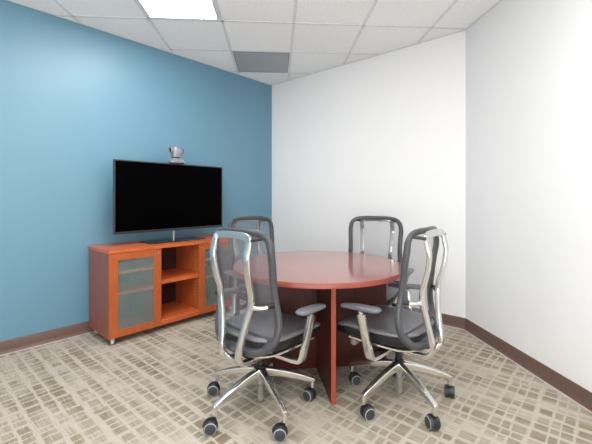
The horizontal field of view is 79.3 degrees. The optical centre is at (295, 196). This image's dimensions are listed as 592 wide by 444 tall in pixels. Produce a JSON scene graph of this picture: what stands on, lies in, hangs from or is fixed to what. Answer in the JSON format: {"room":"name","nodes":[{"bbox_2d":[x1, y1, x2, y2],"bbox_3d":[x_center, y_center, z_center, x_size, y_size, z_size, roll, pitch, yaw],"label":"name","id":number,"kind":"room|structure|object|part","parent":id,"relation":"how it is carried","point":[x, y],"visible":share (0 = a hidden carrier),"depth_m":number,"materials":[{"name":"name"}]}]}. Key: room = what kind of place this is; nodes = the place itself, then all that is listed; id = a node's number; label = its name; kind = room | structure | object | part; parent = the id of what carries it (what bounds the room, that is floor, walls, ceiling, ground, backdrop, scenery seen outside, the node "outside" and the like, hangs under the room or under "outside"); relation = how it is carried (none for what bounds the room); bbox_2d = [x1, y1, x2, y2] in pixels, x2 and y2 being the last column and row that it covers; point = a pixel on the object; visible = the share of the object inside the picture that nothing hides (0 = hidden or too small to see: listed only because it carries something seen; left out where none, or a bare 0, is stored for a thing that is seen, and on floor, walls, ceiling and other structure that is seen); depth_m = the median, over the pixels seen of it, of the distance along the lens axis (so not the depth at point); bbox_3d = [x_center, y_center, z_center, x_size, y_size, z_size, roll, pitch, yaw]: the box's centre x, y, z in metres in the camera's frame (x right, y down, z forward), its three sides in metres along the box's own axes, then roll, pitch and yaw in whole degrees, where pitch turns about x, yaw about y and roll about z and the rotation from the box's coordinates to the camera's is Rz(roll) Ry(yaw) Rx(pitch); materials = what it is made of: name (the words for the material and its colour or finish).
{"room":"small meeting room","nodes":[
{"label":"small meeting room","id":0,"kind":"room"},
{"bbox_2d":[0,0,271,341],"bbox_3d":[-1.817,-0.155,3.183,0.100,2.670,4.449,0,0,42],"label":"wall","id":1,"kind":"structure","parent":0,"point":[76,99],"depth_m":3.09,"materials":[{"name":"blue paint"}]},
{"bbox_2d":[0,321,93,355],"bbox_3d":[-1.773,1.131,3.143,0.020,0.098,4.349,0,0,42],"label":"baseboard","id":2,"kind":"structure","parent":1,"relation":"attached to","point":[16,344],"depth_m":2.87,"materials":[{"name":"brown plastic"}]},
{"bbox_2d":[7,0,502,84],"bbox_3d":[-0.621,-1.538,1.595,5.440,0.104,6.618,0,0,0],"label":"ceiling","id":3,"kind":"structure","parent":0,"point":[318,35],"depth_m":3.13,"materials":[{"name":"tile"}]},
{"bbox_2d":[137,0,219,20],"bbox_3d":[-0.894,-1.487,2.388,0.582,0.006,1.196,0,0,-3],"label":"recessed light","id":4,"kind":"object","parent":3,"relation":"in","point":[154,9],"visible":1,"depth_m":2.83,"materials":[{"name":"white plastic"}]},
{"bbox_2d":[233,51,289,72],"bbox_3d":[-0.372,-1.486,3.952,0.582,0.008,0.582,0,0,-3],"label":"ceiling vent","id":5,"kind":"object","parent":3,"relation":"in","point":[275,62],"visible":1,"depth_m":3.91,"materials":[{"name":"silver metal"}]},
{"bbox_2d":[0,299,591,443],"bbox_3d":[-0.621,1.230,1.595,5.440,0.100,6.618,0,0,0],"label":"floor","id":6,"kind":"structure","parent":0,"point":[149,386],"depth_m":2.08,"materials":[{"name":"carpet"}]},
{"bbox_2d":[88,234,236,344],"bbox_3d":[-1.210,0.801,3.418,0.453,0.758,1.268,0,0,42],"label":"media cabinet","id":7,"kind":"object","parent":6,"relation":"on","point":[135,286],"visible":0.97,"depth_m":3.25,"materials":[{"name":"brown wood"}]},
{"bbox_3d":[-1.633,0.786,2.965,0.424,0.677,0.020,0,0,42],"label":"panel","id":8,"kind":"part","parent":7,"relation":"part of","materials":[{"name":"brown wood"}]},
{"bbox_3d":[-1.329,0.787,2.969,0.020,0.672,0.431,0,0,42],"label":"door","id":9,"kind":"part","parent":7,"relation":"part of","materials":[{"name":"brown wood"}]},
{"bbox_3d":[-1.493,1.115,3.115,0.415,0.020,0.391,0,0,42],"label":"panel","id":10,"kind":"part","parent":7,"relation":"part of","materials":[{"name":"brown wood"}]},
{"bbox_2d":[118,260,152,273],"bbox_3d":[-1.496,0.614,3.118,0.407,0.022,0.391,0,0,42],"label":"shelf","id":11,"kind":"object","parent":7,"relation":"attached to","point":[124,266],"depth_m":3.14,"materials":[{"name":"brown wood"}]},
{"bbox_2d":[118,278,152,294],"bbox_3d":[-1.496,0.784,3.118,0.407,0.022,0.391,0,0,42],"label":"shelf","id":12,"kind":"object","parent":7,"relation":"attached to","point":[125,285],"depth_m":3.12,"materials":[{"name":"brown wood"}]},
{"bbox_3d":[-1.373,0.786,3.564,0.007,0.677,1.220,0,0,42],"label":"panel","id":13,"kind":"part","parent":7,"relation":"part of","materials":[{"name":"brown wood"}]},
{"bbox_2d":[113,159,221,243],"bbox_3d":[-1.183,0.050,3.466,0.236,0.745,1.120,0,0,42],"label":"television","id":14,"kind":"object","parent":7,"relation":"on","point":[147,196],"visible":1,"depth_m":3.38,"materials":[{"name":"black plastic"}]},
{"bbox_3d":[-1.186,0.000,3.469,0.028,0.646,1.120,0,0,42],"label":"casing","id":15,"kind":"part","parent":14,"relation":"part of","materials":[{"name":"black plastic"}]},
{"bbox_2d":[167,146,184,163],"bbox_3d":[-1.168,-0.409,3.482,0.152,0.172,0.118,0,0,-40],"label":"camera","id":16,"kind":"object","parent":14,"relation":"on","point":[176,152],"visible":0.98,"depth_m":3.45,"materials":[{"name":"silver plastic"}]},
{"bbox_2d":[161,268,197,283],"bbox_3d":[-1.221,0.752,3.416,0.415,0.032,0.381,0,0,42],"label":"shelf","id":17,"kind":"object","parent":7,"relation":"attached to","point":[168,275],"depth_m":3.39,"materials":[{"name":"brown wood"}]},
{"bbox_3d":[-1.214,1.089,3.410,0.433,0.025,0.381,0,0,42],"label":"panel","id":18,"kind":"part","parent":7,"relation":"part of","materials":[{"name":"brown wood"}]},
{"bbox_3d":[-0.943,1.115,3.724,0.415,0.020,0.408,0,0,42],"label":"panel","id":19,"kind":"part","parent":7,"relation":"part of","materials":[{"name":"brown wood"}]},
{"bbox_2d":[205,266,227,277],"bbox_3d":[-0.946,0.784,3.726,0.407,0.022,0.408,0,0,42],"label":"shelf","id":20,"kind":"object","parent":7,"relation":"attached to","point":[208,269],"depth_m":3.70,"materials":[{"name":"brown wood"}]},
{"bbox_3d":[-0.780,0.787,3.577,0.020,0.672,0.445,0,0,42],"label":"door","id":21,"kind":"part","parent":7,"relation":"part of","materials":[{"name":"brown wood"}]},
{"bbox_2d":[205,251,228,260],"bbox_3d":[-0.946,0.614,3.726,0.407,0.022,0.408,0,0,42],"label":"shelf","id":22,"kind":"object","parent":7,"relation":"attached to","point":[224,254],"depth_m":3.74,"materials":[{"name":"brown wood"}]},
{"bbox_3d":[-0.802,0.786,3.885,0.424,0.677,0.020,0,0,42],"label":"panel","id":23,"kind":"part","parent":7,"relation":"part of","materials":[{"name":"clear glass"}]},
{"bbox_2d":[217,216,274,340],"bbox_3d":[-0.281,0.673,2.960,0.680,1.014,0.656,0,0,-42],"label":"office chair","id":24,"kind":"object","parent":6,"relation":"on","point":[233,251],"visible":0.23,"depth_m":2.99,"materials":[{"name":"grey plastic"}]},
{"bbox_3d":[-0.398,0.736,2.820,0.073,0.283,0.276,0,0,35],"label":"armrest","id":25,"kind":"part","parent":24,"relation":"part of","materials":[{"name":"metal"}]},
{"bbox_3d":[-0.381,0.493,3.071,0.506,0.654,0.105,0,0,-42],"label":"frame","id":26,"kind":"part","parent":24,"relation":"part of","materials":[{"name":"grey plastic"}]},
{"bbox_2d":[202,228,325,441],"bbox_3d":[-0.208,0.673,2.001,0.687,1.014,0.700,0,0,40],"label":"office chair","id":27,"kind":"object","parent":6,"relation":"on","point":[259,333],"visible":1,"depth_m":1.88,"materials":[{"name":"grey plastic"}]},
{"bbox_3d":[-0.316,1.026,1.883,0.040,0.143,0.288,0,0,44],"label":"leg","id":28,"kind":"part","parent":27,"relation":"part of","materials":[{"name":"metal"}]},
{"bbox_3d":[-0.352,1.026,2.078,0.288,0.143,0.040,0,0,25],"label":"leg","id":29,"kind":"part","parent":27,"relation":"part of","materials":[{"name":"metal"}]},
{"bbox_3d":[-0.313,0.736,2.151,0.073,0.283,0.276,0,0,-37],"label":"armrest","id":30,"kind":"part","parent":27,"relation":"part of","materials":[{"name":"metal"}]},
{"bbox_3d":[-0.287,0.493,1.901,0.506,0.654,0.105,0,0,40],"label":"frame","id":31,"kind":"part","parent":27,"relation":"part of","materials":[{"name":"grey plastic"}]},
{"bbox_3d":[-0.178,1.026,2.172,0.040,0.143,0.288,0,0,8],"label":"leg","id":32,"kind":"part","parent":27,"relation":"part of","materials":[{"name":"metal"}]},
{"bbox_3d":[-0.120,1.026,1.857,0.040,0.143,0.288,0,0,-28],"label":"leg","id":33,"kind":"part","parent":27,"relation":"part of","materials":[{"name":"metal"}]},
{"bbox_3d":[-0.145,0.748,2.071,0.475,0.064,0.511,0,0,40],"label":"seat","id":34,"kind":"part","parent":27,"relation":"part of","materials":[{"name":"black fabric"}]},
{"bbox_3d":[-0.053,0.806,1.905,0.377,0.039,0.064,0,0,-32],"label":"seat rail","id":35,"kind":"part","parent":27,"relation":"part of","materials":[{"name":"metal"}]},
{"bbox_3d":[-0.034,1.026,2.036,0.288,0.143,0.040,0,0,-10],"label":"leg","id":36,"kind":"part","parent":27,"relation":"part of","materials":[{"name":"metal"}]},
{"bbox_3d":[-0.036,0.736,1.919,0.276,0.283,0.073,0,0,27],"label":"armrest","id":37,"kind":"part","parent":27,"relation":"part of","materials":[{"name":"metal"}]},
{"bbox_2d":[233,251,400,404],"bbox_3d":[0.151,0.818,2.470,1.158,0.717,1.158,0,0,-8],"label":"round table","id":38,"kind":"object","parent":6,"relation":"on","point":[332,279],"visible":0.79,"depth_m":2.40,"materials":[{"name":"brown wood"}]},
{"bbox_3d":[0.151,0.831,2.470,0.980,0.690,0.025,0,0,-8],"label":"panel","id":39,"kind":"part","parent":38,"relation":"part of","materials":[{"name":"brown wood"}]},
{"bbox_3d":[0.151,0.831,2.470,0.025,0.690,0.904,0,0,-8],"label":"panel","id":40,"kind":"part","parent":38,"relation":"part of","materials":[{"name":"brown wood"}]},
{"bbox_2d":[348,216,413,306],"bbox_3d":[0.613,0.673,2.958,0.688,1.014,0.650,0,0,25],"label":"office chair","id":41,"kind":"object","parent":6,"relation":"on","point":[392,292],"visible":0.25,"depth_m":3.10,"materials":[{"name":"grey plastic"}]},
{"bbox_3d":[0.689,0.493,3.108,0.506,0.654,0.105,0,0,25],"label":"frame","id":42,"kind":"part","parent":41,"relation":"part of","materials":[{"name":"grey plastic"}]},
{"bbox_3d":[0.595,0.748,2.907,0.475,0.064,0.511,0,0,25],"label":"seat","id":43,"kind":"part","parent":41,"relation":"part of","materials":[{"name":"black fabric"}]},
{"bbox_3d":[0.778,0.736,2.873,0.276,0.283,0.073,0,0,38],"label":"armrest","id":44,"kind":"part","parent":41,"relation":"part of","materials":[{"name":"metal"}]},
{"bbox_2d":[336,226,454,430],"bbox_3d":[0.576,0.673,2.097,0.625,1.014,0.680,0,0,40],"label":"office chair","id":45,"kind":"object","parent":6,"relation":"on","point":[405,331],"visible":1,"depth_m":1.95,"materials":[{"name":"grey plastic"}]},
{"bbox_3d":[0.370,0.832,2.102,0.042,0.041,0.137,0,0,40],"label":"tension knob","id":46,"kind":"part","parent":45,"relation":"part of","materials":[{"name":"metal"}]},
{"bbox_3d":[0.460,1.026,2.173,0.288,0.143,0.040,0,0,34],"label":"leg","id":47,"kind":"part","parent":45,"relation":"part of","materials":[{"name":"metal"}]},
{"bbox_3d":[0.452,0.736,1.965,0.276,0.283,0.073,0,0,-37],"label":"armrest","id":48,"kind":"part","parent":45,"relation":"part of","materials":[{"name":"metal"}]},
{"bbox_3d":[0.465,1.026,1.975,0.288,0.143,0.040,0,0,-38],"label":"leg","id":49,"kind":"part","parent":45,"relation":"part of","materials":[{"name":"metal"}]},
{"bbox_3d":[0.471,0.806,1.954,0.377,0.039,0.064,0,0,22],"label":"seat rail","id":50,"kind":"part","parent":45,"relation":"part of","materials":[{"name":"metal"}]},
{"bbox_3d":[0.533,0.748,2.133,0.511,0.064,0.475,0,0,40],"label":"seat","id":51,"kind":"part","parent":45,"relation":"part of","materials":[{"name":"black fabric"}]},
{"bbox_3d":[0.685,0.736,2.242,0.073,0.283,0.276,0,0,27],"label":"armrest","id":52,"kind":"part","parent":45,"relation":"part of","materials":[{"name":"metal"}]},
{"bbox_3d":[0.703,0.493,1.991,0.105,0.654,0.506,0,0,40],"label":"frame","id":53,"kind":"part","parent":45,"relation":"part of","materials":[{"name":"grey plastic"}]},
{"bbox_3d":[0.655,1.026,1.919,0.040,0.143,0.288,0,0,-20],"label":"leg","id":54,"kind":"part","parent":45,"relation":"part of","materials":[{"name":"metal"}]},
{"bbox_3d":[0.767,1.026,2.083,0.288,0.143,0.040,0,0,-2],"label":"leg","id":55,"kind":"part","parent":45,"relation":"part of","materials":[{"name":"metal"}]},
{"bbox_2d":[272,30,465,317],"bbox_3d":[0.628,-0.155,4.013,2.521,2.670,0.100,0,0,41],"label":"wall","id":56,"kind":"structure","parent":0,"point":[383,134],"depth_m":3.73,"materials":[{"name":"white paint"}]},
{"bbox_2d":[403,307,464,328],"bbox_3d":[0.590,1.131,3.967,2.421,0.098,0.020,0,0,41],"label":"baseboard","id":57,"kind":"structure","parent":56,"relation":"attached to","point":[450,320],"depth_m":3.26,"materials":[{"name":"brown plastic"}]},
{"bbox_2d":[466,0,591,391],"bbox_3d":[1.804,-0.155,0.798,0.100,2.670,4.911,0,0,-6],"label":"wall","id":58,"kind":"structure","parent":0,"point":[529,62],"depth_m":2.39,"materials":[{"name":"white paint"}]},
{"bbox_2d":[464,318,591,412],"bbox_3d":[1.744,1.131,0.792,0.020,0.098,4.811,0,0,-6],"label":"baseboard","id":59,"kind":"structure","parent":58,"relation":"attached to","point":[579,394],"depth_m":2.36,"materials":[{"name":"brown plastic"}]}
]}

